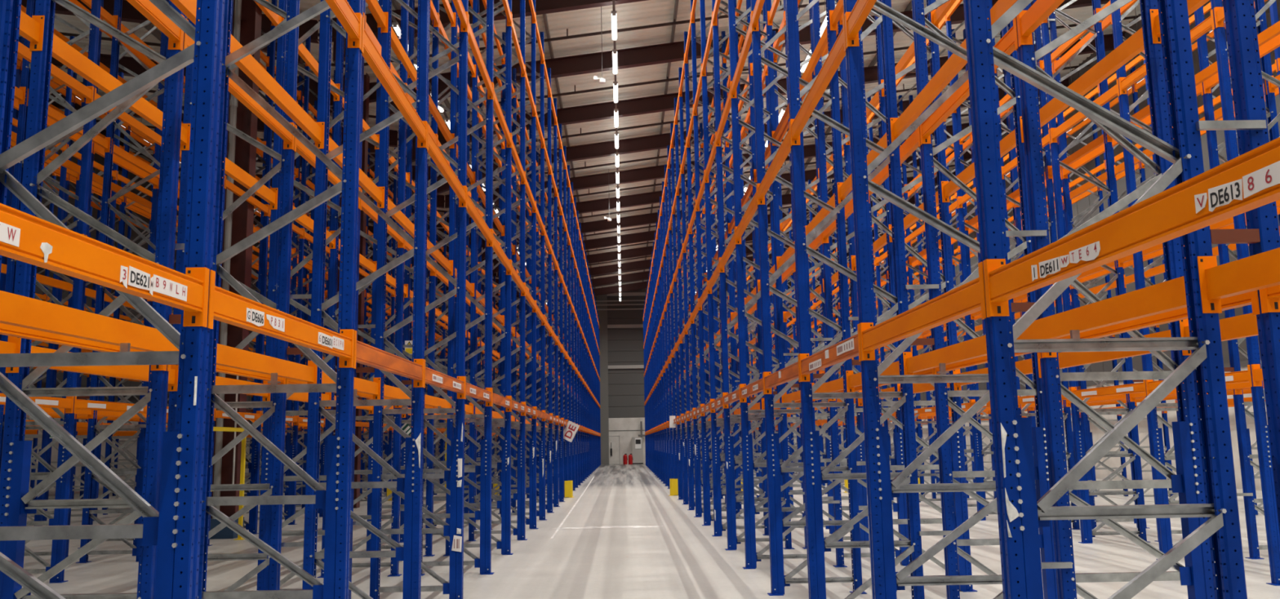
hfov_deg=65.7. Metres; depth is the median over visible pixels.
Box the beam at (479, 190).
[476,180,486,205]
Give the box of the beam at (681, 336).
[679,328,684,343]
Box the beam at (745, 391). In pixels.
[739,372,764,402]
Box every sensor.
[593,6,605,84]
[604,168,611,221]
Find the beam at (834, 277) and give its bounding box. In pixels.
[822,262,848,292]
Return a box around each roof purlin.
[20,81,152,161]
[139,22,440,281]
[297,62,311,73]
[391,0,471,154]
[542,13,596,297]
[641,0,679,290]
[715,0,803,216]
[746,0,911,257]
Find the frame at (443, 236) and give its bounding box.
[439,235,448,481]
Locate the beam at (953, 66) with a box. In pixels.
[889,39,967,142]
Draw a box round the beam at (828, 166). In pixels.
[817,138,844,178]
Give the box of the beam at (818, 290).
[809,284,822,302]
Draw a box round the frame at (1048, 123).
[1043,123,1081,467]
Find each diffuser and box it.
[393,25,400,35]
[778,109,784,122]
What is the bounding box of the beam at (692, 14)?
[690,0,697,23]
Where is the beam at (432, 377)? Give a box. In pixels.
[423,360,465,399]
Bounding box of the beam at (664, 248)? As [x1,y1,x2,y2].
[662,240,666,256]
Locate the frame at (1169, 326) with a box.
[1143,57,1196,422]
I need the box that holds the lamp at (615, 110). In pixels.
[613,108,618,127]
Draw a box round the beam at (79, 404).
[73,395,149,416]
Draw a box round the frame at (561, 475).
[525,124,564,502]
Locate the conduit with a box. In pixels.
[231,375,238,484]
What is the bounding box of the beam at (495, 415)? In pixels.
[492,410,504,418]
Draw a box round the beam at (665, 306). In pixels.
[664,299,666,311]
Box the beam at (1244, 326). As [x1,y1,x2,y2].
[1179,312,1258,355]
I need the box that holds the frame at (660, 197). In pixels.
[659,196,693,486]
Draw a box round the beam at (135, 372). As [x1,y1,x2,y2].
[26,346,178,391]
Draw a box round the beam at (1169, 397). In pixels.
[1134,395,1177,405]
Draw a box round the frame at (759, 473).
[723,98,762,502]
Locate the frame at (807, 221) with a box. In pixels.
[806,219,839,472]
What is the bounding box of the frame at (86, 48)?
[16,0,103,558]
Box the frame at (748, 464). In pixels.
[728,0,839,568]
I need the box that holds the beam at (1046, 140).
[1001,128,1050,179]
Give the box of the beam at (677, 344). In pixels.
[675,337,679,351]
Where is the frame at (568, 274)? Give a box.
[544,164,572,490]
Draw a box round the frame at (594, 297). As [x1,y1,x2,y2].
[582,297,596,468]
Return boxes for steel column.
[333,72,369,508]
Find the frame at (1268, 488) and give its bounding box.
[1210,0,1279,586]
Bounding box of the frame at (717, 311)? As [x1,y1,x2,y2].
[717,311,729,464]
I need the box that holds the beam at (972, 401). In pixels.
[970,399,990,408]
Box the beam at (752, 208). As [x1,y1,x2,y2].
[734,185,757,244]
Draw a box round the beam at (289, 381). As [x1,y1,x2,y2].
[285,377,336,392]
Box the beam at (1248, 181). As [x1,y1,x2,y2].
[982,137,1279,317]
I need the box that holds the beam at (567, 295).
[566,291,570,304]
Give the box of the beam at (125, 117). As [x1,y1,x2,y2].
[93,87,163,151]
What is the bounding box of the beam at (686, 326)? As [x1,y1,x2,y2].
[684,316,690,334]
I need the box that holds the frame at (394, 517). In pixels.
[317,0,408,577]
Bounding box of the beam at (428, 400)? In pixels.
[423,394,451,413]
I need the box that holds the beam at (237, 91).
[183,17,294,150]
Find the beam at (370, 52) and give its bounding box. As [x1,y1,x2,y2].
[361,16,427,148]
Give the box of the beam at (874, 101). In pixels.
[844,91,879,145]
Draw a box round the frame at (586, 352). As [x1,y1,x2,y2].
[567,252,588,477]
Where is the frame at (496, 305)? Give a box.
[492,305,497,468]
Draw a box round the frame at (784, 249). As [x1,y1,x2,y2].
[768,243,794,473]
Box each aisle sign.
[563,420,579,442]
[669,415,675,427]
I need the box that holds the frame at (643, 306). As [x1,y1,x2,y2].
[643,306,647,466]
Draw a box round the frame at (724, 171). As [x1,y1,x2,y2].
[704,144,742,482]
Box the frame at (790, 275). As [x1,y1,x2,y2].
[786,275,797,446]
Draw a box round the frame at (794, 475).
[783,223,799,476]
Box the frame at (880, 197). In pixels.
[875,145,918,471]
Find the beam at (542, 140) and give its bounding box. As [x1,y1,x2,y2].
[535,111,544,148]
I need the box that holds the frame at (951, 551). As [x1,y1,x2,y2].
[911,0,1057,598]
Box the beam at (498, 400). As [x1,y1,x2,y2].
[492,387,511,412]
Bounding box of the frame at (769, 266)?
[768,266,795,462]
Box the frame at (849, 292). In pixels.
[842,147,866,467]
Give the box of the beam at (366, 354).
[353,330,424,387]
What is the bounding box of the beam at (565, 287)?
[562,275,567,294]
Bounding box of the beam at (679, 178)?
[675,168,680,195]
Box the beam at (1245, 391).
[1206,387,1264,395]
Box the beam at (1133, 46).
[1019,17,1144,142]
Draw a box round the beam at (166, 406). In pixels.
[166,406,214,421]
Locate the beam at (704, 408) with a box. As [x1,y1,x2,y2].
[700,402,710,416]
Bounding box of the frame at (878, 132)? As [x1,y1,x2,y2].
[848,121,897,482]
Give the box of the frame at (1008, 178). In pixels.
[1003,162,1036,424]
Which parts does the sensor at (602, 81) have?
sensor arm, rod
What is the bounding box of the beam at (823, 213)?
[804,194,835,235]
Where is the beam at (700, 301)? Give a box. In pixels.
[697,285,707,311]
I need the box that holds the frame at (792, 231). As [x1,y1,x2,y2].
[783,231,800,474]
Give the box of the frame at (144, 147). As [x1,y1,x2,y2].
[102,128,155,510]
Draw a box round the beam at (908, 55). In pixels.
[880,25,927,96]
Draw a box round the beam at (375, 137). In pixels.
[341,97,379,150]
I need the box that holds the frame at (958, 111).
[920,29,986,506]
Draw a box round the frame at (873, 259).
[871,164,894,448]
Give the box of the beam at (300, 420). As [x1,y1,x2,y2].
[297,415,325,426]
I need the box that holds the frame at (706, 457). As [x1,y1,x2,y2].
[690,0,762,525]
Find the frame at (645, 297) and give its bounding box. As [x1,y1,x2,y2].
[644,297,660,467]
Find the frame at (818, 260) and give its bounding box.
[812,259,826,446]
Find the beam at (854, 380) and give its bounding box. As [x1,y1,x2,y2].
[845,360,901,392]
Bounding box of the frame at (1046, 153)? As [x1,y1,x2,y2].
[989,0,1092,529]
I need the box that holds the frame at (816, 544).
[785,0,952,598]
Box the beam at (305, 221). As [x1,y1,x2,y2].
[293,205,335,248]
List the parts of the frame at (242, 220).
casing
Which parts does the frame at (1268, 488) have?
plate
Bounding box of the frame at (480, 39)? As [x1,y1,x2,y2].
[444,38,493,521]
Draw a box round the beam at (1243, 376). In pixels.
[1145,364,1252,395]
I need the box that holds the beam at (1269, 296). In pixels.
[1259,284,1279,313]
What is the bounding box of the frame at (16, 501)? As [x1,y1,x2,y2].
[0,0,186,598]
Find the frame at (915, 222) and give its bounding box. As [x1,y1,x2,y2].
[904,222,934,473]
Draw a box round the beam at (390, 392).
[382,384,410,408]
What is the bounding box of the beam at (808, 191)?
[805,176,817,199]
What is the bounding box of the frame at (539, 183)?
[515,182,541,488]
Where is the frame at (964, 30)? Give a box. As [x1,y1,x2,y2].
[963,28,1029,498]
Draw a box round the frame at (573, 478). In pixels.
[545,182,575,491]
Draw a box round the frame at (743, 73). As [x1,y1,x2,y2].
[726,66,775,509]
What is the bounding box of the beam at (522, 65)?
[511,13,525,77]
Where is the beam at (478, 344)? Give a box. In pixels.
[468,332,479,346]
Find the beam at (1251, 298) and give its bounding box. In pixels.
[1041,290,1260,358]
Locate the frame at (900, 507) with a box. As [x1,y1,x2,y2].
[811,0,911,567]
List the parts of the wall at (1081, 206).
cladding rail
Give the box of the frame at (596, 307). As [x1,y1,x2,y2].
[595,306,598,466]
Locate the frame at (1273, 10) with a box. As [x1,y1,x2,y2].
[1268,0,1279,96]
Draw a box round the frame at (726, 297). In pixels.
[726,297,731,435]
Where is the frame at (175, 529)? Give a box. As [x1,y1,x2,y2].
[0,0,224,598]
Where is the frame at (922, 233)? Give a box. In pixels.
[920,225,953,478]
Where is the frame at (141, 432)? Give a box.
[78,0,168,548]
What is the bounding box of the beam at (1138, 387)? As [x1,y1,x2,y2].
[1070,379,1146,398]
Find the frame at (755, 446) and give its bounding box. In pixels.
[747,266,758,471]
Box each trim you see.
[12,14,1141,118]
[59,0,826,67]
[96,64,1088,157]
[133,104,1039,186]
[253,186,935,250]
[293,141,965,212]
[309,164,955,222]
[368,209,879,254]
[368,297,836,305]
[369,306,818,313]
[439,301,817,307]
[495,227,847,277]
[517,264,747,297]
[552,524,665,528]
[591,235,874,277]
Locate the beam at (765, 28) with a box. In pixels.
[750,25,766,75]
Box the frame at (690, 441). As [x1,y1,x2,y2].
[678,66,739,510]
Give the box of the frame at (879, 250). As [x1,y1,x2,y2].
[879,249,894,457]
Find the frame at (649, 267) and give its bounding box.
[648,266,670,473]
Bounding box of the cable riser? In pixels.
[638,421,644,437]
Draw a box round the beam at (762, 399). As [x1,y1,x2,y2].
[761,398,779,409]
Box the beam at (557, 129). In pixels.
[556,117,562,149]
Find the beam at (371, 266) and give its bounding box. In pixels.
[338,239,377,273]
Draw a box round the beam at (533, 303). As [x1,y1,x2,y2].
[524,287,536,312]
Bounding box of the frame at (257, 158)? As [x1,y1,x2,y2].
[244,75,280,513]
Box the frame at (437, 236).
[425,235,438,480]
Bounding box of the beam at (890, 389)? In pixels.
[857,386,894,406]
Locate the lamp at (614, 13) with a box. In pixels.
[611,10,617,40]
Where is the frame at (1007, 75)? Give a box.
[1001,26,1079,506]
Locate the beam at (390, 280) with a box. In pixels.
[384,272,408,297]
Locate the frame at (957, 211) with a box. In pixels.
[955,181,992,483]
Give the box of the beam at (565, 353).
[563,347,567,359]
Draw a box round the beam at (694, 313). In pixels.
[690,302,697,324]
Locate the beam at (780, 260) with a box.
[776,241,795,269]
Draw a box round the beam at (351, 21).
[324,0,362,49]
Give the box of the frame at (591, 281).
[576,280,594,471]
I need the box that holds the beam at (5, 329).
[0,323,166,370]
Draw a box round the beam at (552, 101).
[551,92,556,125]
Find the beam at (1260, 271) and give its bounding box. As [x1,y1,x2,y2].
[1196,247,1279,313]
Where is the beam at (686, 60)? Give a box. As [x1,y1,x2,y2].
[684,19,691,63]
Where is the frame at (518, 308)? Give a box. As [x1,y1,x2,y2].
[516,307,519,439]
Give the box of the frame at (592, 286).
[578,286,595,471]
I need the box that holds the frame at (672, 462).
[664,164,701,488]
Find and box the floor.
[22,462,1279,598]
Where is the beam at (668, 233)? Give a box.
[665,227,669,244]
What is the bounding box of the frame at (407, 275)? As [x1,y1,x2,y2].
[399,0,460,542]
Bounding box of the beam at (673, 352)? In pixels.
[671,346,675,357]
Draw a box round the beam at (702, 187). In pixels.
[695,170,704,211]
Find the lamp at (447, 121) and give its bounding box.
[444,118,450,128]
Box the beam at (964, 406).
[948,400,970,411]
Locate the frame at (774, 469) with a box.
[750,0,868,595]
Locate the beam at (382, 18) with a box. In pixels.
[365,0,388,34]
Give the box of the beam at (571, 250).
[570,243,573,257]
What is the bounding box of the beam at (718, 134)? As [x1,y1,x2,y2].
[715,82,731,146]
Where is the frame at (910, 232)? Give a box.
[910,231,924,472]
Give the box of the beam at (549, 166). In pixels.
[544,143,551,175]
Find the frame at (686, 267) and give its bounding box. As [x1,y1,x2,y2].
[686,266,691,432]
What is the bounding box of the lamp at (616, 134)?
[614,132,618,148]
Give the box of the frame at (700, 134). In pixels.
[670,123,721,499]
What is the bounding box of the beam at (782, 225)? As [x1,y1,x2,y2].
[779,210,791,231]
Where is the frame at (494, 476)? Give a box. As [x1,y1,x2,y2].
[491,128,519,501]
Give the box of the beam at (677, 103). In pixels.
[674,88,679,124]
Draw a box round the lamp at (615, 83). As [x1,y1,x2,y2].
[613,81,617,102]
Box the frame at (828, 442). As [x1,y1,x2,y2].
[762,0,835,533]
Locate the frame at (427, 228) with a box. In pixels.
[411,224,428,484]
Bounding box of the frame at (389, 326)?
[381,171,412,493]
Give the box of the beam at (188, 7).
[169,0,199,25]
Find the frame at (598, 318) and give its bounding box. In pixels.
[598,318,600,465]
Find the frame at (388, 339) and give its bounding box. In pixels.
[362,184,392,492]
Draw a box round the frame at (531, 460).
[476,0,538,529]
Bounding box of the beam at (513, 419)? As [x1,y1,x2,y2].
[511,414,515,421]
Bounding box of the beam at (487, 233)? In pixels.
[466,187,493,247]
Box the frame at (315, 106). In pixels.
[280,100,317,509]
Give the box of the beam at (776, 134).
[771,102,789,146]
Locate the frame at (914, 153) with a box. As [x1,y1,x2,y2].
[908,95,969,498]
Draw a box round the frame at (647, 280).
[647,280,651,471]
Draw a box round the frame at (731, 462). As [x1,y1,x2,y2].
[711,0,804,550]
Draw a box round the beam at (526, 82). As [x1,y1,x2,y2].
[524,71,536,117]
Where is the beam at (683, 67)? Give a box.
[679,61,684,97]
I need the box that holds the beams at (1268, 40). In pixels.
[0,0,1279,439]
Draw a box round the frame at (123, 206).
[102,111,155,515]
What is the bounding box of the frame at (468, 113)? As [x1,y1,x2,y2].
[463,71,502,514]
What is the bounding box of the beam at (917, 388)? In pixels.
[897,382,951,399]
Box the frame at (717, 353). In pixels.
[709,123,751,498]
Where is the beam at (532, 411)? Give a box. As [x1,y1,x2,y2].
[525,405,536,418]
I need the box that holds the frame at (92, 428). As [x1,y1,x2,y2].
[75,0,171,563]
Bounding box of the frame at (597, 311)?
[587,311,599,466]
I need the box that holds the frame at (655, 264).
[654,232,677,479]
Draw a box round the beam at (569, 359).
[567,354,571,364]
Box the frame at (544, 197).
[524,197,546,485]
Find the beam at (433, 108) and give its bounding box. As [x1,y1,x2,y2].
[427,95,454,148]
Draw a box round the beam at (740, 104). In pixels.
[737,75,749,111]
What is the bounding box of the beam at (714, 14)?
[711,0,720,26]
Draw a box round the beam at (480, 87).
[476,75,486,106]
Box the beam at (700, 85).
[693,71,702,115]
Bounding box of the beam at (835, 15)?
[829,0,844,31]
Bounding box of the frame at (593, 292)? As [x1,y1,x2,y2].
[578,292,595,470]
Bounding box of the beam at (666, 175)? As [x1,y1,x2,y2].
[664,164,667,186]
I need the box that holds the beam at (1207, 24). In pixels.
[1118,8,1214,95]
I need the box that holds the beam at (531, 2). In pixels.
[528,0,535,23]
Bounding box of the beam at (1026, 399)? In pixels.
[1017,386,1071,408]
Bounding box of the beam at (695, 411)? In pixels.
[693,407,700,418]
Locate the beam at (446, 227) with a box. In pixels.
[436,211,448,233]
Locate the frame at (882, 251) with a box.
[874,251,895,471]
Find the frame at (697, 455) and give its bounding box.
[684,31,742,517]
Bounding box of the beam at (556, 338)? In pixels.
[551,326,558,345]
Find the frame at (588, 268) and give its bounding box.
[573,267,591,474]
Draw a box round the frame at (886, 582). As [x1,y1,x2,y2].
[843,0,1072,598]
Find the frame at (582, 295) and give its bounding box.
[558,233,585,480]
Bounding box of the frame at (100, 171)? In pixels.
[70,132,115,511]
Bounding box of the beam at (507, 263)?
[492,235,511,275]
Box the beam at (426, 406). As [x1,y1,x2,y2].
[401,404,434,408]
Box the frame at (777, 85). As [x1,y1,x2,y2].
[746,5,804,524]
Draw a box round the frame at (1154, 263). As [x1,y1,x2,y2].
[1109,0,1217,542]
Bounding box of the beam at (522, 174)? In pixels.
[511,139,525,184]
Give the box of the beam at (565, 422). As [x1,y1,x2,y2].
[563,417,568,427]
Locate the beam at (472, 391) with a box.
[465,377,492,406]
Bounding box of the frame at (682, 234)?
[681,234,699,438]
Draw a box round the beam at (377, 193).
[326,127,384,208]
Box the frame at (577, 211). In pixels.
[554,210,580,485]
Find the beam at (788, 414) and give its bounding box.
[786,407,799,417]
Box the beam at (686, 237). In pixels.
[682,229,688,253]
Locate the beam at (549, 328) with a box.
[545,319,551,336]
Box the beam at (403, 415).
[382,405,405,417]
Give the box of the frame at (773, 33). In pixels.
[737,31,793,513]
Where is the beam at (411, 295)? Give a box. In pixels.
[408,288,428,314]
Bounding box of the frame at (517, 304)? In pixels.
[515,169,526,472]
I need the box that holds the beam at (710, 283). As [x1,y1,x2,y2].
[706,257,719,293]
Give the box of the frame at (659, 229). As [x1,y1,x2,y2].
[657,209,687,484]
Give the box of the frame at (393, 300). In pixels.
[360,147,397,499]
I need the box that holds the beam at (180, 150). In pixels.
[179,150,225,188]
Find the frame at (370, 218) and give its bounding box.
[362,171,374,493]
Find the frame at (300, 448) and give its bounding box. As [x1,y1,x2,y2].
[295,131,330,505]
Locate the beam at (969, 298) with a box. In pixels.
[859,262,986,360]
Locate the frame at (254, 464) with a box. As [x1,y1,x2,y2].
[244,0,277,534]
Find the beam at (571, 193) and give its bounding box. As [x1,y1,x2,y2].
[569,184,573,203]
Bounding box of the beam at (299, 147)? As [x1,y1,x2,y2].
[293,124,360,208]
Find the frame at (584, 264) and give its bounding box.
[566,243,586,479]
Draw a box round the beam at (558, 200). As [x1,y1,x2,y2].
[557,193,562,215]
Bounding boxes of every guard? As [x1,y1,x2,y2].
[386,488,391,501]
[493,484,499,495]
[564,480,573,497]
[668,478,678,495]
[844,480,848,493]
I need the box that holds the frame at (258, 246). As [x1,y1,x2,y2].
[244,214,259,479]
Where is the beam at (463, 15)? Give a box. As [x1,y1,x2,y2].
[452,0,468,32]
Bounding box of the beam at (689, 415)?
[686,408,693,421]
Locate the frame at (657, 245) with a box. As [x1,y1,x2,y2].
[656,222,686,481]
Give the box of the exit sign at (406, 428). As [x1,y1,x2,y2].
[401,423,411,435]
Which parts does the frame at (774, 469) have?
plate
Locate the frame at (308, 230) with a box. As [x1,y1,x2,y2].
[302,230,325,469]
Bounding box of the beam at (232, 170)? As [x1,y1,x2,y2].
[222,157,278,209]
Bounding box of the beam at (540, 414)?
[536,406,545,421]
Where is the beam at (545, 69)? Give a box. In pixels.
[544,61,551,97]
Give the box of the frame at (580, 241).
[553,222,583,483]
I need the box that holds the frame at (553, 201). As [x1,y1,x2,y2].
[546,197,578,488]
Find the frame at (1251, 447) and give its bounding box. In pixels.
[1201,6,1266,515]
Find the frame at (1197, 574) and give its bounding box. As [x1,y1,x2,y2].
[1016,0,1214,598]
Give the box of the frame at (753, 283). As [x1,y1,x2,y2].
[746,283,756,457]
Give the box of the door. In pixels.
[608,435,620,464]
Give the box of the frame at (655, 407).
[651,251,673,475]
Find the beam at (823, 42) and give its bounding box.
[799,25,828,97]
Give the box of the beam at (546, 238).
[544,225,551,253]
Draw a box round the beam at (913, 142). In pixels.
[866,126,920,201]
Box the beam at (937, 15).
[930,0,955,28]
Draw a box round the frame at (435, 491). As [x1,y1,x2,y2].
[426,0,479,530]
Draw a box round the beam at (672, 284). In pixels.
[670,277,674,293]
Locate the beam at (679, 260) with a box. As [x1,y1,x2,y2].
[677,248,683,268]
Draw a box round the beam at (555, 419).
[552,415,558,425]
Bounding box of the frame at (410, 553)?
[281,0,429,598]
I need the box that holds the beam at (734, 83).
[730,13,751,98]
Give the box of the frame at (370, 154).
[360,152,374,501]
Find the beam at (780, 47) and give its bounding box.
[773,33,784,62]
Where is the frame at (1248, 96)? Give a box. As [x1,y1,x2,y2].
[1222,0,1279,533]
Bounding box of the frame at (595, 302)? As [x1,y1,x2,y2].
[595,302,597,467]
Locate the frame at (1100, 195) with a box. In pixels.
[1062,96,1128,497]
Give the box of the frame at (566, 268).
[554,267,568,416]
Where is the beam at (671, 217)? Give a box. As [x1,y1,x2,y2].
[668,212,672,230]
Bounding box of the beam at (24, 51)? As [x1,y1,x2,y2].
[14,40,93,103]
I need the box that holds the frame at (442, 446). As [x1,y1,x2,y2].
[422,212,446,484]
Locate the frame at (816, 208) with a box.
[816,208,844,473]
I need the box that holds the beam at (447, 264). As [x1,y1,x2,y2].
[426,238,453,275]
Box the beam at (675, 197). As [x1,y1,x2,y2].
[671,192,676,214]
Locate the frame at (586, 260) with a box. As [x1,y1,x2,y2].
[567,260,590,475]
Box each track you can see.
[390,9,546,300]
[612,0,620,303]
[912,0,1254,239]
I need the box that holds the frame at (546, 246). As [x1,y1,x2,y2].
[546,246,559,477]
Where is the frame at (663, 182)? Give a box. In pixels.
[662,181,701,488]
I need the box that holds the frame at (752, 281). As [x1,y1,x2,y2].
[746,280,759,452]
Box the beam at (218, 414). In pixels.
[214,408,261,421]
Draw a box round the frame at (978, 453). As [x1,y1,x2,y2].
[946,16,996,520]
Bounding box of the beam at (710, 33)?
[701,20,712,76]
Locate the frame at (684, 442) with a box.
[674,97,724,504]
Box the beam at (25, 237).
[0,203,209,327]
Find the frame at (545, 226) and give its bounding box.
[545,226,554,471]
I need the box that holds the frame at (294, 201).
[260,200,294,493]
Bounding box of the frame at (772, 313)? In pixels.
[769,257,777,431]
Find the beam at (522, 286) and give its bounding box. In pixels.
[511,265,525,296]
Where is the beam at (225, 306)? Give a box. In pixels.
[207,270,354,368]
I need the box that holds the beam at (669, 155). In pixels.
[666,142,671,168]
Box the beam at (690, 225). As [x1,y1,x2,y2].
[688,200,696,234]
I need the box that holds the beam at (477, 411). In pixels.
[475,406,483,413]
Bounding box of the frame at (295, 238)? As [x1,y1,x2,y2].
[283,70,335,517]
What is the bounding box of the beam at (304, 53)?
[297,43,340,102]
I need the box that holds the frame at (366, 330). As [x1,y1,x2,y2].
[362,255,369,481]
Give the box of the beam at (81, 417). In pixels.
[28,413,88,419]
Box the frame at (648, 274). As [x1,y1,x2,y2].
[648,274,666,471]
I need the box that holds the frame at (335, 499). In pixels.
[168,0,363,598]
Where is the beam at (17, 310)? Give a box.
[0,290,179,351]
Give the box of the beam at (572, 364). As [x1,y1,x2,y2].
[571,360,574,369]
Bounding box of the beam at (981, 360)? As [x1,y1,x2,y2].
[933,352,1041,374]
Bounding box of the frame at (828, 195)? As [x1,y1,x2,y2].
[827,194,866,473]
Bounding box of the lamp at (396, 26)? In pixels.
[391,22,401,35]
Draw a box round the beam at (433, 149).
[426,123,466,208]
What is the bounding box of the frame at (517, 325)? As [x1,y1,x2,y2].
[516,324,526,465]
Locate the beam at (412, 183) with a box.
[411,179,430,212]
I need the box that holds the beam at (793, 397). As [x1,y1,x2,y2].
[781,390,800,403]
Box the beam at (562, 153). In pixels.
[561,142,566,169]
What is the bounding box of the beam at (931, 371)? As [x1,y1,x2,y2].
[875,368,934,391]
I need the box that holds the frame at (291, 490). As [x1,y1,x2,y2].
[245,35,311,524]
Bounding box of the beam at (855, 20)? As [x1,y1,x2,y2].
[844,0,876,48]
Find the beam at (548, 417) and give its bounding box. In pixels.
[545,413,552,423]
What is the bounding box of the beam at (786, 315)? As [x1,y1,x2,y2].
[782,305,795,322]
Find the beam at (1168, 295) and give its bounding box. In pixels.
[1011,269,1190,358]
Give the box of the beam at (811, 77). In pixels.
[801,73,813,102]
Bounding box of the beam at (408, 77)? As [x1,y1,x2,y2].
[391,44,410,79]
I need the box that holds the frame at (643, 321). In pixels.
[643,320,657,465]
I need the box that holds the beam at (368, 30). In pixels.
[364,14,407,95]
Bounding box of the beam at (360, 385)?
[320,371,380,399]
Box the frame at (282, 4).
[256,0,365,598]
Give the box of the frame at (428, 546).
[366,0,439,556]
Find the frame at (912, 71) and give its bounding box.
[897,70,950,502]
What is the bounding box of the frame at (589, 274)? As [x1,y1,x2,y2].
[573,274,592,473]
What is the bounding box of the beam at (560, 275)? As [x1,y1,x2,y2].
[557,264,562,283]
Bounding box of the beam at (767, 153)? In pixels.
[753,142,771,182]
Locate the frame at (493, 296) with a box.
[492,296,498,450]
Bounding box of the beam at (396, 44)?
[390,26,417,81]
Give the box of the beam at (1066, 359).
[1037,329,1171,377]
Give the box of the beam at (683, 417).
[680,413,686,422]
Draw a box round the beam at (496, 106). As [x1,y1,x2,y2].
[493,90,511,148]
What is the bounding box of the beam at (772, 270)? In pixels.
[757,264,774,292]
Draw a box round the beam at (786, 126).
[777,121,788,142]
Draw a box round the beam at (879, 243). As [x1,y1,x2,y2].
[850,232,887,271]
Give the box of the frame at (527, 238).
[497,146,529,498]
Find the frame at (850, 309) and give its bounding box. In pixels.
[848,277,856,434]
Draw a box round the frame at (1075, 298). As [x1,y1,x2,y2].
[1048,0,1148,529]
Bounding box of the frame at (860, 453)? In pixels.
[783,0,869,549]
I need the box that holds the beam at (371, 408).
[333,393,373,413]
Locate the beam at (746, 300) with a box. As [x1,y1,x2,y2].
[744,286,755,305]
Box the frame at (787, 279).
[786,279,797,462]
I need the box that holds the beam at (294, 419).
[261,411,297,425]
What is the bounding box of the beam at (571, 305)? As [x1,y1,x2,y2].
[570,299,573,312]
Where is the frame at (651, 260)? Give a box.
[650,259,671,475]
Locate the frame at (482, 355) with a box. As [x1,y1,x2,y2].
[466,265,484,440]
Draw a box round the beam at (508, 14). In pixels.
[502,0,511,26]
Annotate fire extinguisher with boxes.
[622,453,627,464]
[628,453,633,464]
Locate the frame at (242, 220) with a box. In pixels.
[209,0,262,539]
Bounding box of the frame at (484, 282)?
[483,282,498,471]
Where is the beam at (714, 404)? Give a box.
[710,395,723,413]
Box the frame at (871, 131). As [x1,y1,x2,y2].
[866,95,924,500]
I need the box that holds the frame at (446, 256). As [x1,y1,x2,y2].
[435,256,448,461]
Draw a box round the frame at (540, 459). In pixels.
[491,31,546,520]
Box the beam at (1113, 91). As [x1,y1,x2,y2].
[1049,79,1119,142]
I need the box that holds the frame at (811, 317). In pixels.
[806,204,828,454]
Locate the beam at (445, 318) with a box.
[435,307,448,327]
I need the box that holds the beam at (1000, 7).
[987,0,1017,25]
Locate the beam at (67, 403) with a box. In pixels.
[0,393,74,413]
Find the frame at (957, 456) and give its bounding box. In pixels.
[858,0,977,591]
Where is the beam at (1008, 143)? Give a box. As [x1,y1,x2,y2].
[941,129,1017,202]
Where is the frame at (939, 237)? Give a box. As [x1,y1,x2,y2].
[936,196,971,468]
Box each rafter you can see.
[21,0,319,64]
[48,90,398,159]
[51,52,333,112]
[72,129,415,195]
[111,161,444,219]
[253,213,471,252]
[254,195,448,237]
[267,244,496,282]
[308,271,498,302]
[317,0,648,64]
[324,260,498,295]
[368,0,1109,116]
[368,241,484,262]
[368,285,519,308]
[399,31,1126,162]
[426,78,1069,194]
[444,117,1014,209]
[469,147,971,241]
[477,171,955,258]
[493,192,920,273]
[497,213,905,276]
[516,226,882,294]
[516,244,848,305]
[524,252,849,314]
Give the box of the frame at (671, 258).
[666,145,712,491]
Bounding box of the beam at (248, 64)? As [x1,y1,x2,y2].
[227,30,324,148]
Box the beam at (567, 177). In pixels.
[566,168,569,187]
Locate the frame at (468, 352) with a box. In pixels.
[467,244,471,479]
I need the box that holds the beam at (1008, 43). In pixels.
[920,17,1017,145]
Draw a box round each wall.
[0,126,324,495]
[364,265,846,467]
[848,0,1279,490]
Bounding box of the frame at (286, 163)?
[167,0,299,591]
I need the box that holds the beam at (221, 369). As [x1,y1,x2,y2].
[167,364,285,384]
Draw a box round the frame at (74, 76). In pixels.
[24,72,76,520]
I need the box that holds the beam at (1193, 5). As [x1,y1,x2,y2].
[1149,0,1209,44]
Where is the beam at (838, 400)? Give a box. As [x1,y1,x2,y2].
[827,398,855,410]
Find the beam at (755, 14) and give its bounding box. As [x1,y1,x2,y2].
[751,0,764,31]
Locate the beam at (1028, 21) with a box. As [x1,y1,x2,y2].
[1016,0,1064,47]
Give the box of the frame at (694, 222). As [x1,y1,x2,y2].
[687,222,711,470]
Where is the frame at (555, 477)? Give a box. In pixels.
[515,97,559,506]
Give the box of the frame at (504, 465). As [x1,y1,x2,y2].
[432,0,513,555]
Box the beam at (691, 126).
[686,110,693,147]
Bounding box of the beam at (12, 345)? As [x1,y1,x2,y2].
[0,335,21,373]
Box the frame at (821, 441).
[808,179,846,485]
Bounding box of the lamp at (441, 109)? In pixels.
[430,91,444,112]
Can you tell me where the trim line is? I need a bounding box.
[550,476,594,538]
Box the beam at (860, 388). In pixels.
[829,385,862,401]
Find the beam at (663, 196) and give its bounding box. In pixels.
[662,185,664,202]
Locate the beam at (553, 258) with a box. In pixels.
[551,248,557,270]
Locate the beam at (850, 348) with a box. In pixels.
[799,324,861,382]
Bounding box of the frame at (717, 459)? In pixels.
[699,0,782,536]
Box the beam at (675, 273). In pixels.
[673,264,678,281]
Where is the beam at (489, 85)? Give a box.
[467,15,493,99]
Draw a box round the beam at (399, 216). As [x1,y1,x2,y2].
[386,197,415,238]
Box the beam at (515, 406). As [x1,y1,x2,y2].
[511,395,525,415]
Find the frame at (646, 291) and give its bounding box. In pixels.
[645,291,649,468]
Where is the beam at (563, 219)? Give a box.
[562,212,566,231]
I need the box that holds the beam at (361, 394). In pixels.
[356,391,401,408]
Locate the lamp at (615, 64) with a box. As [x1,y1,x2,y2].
[612,49,617,74]
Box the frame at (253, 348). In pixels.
[244,197,271,493]
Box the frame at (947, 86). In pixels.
[943,70,994,500]
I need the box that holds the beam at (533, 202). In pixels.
[524,177,536,213]

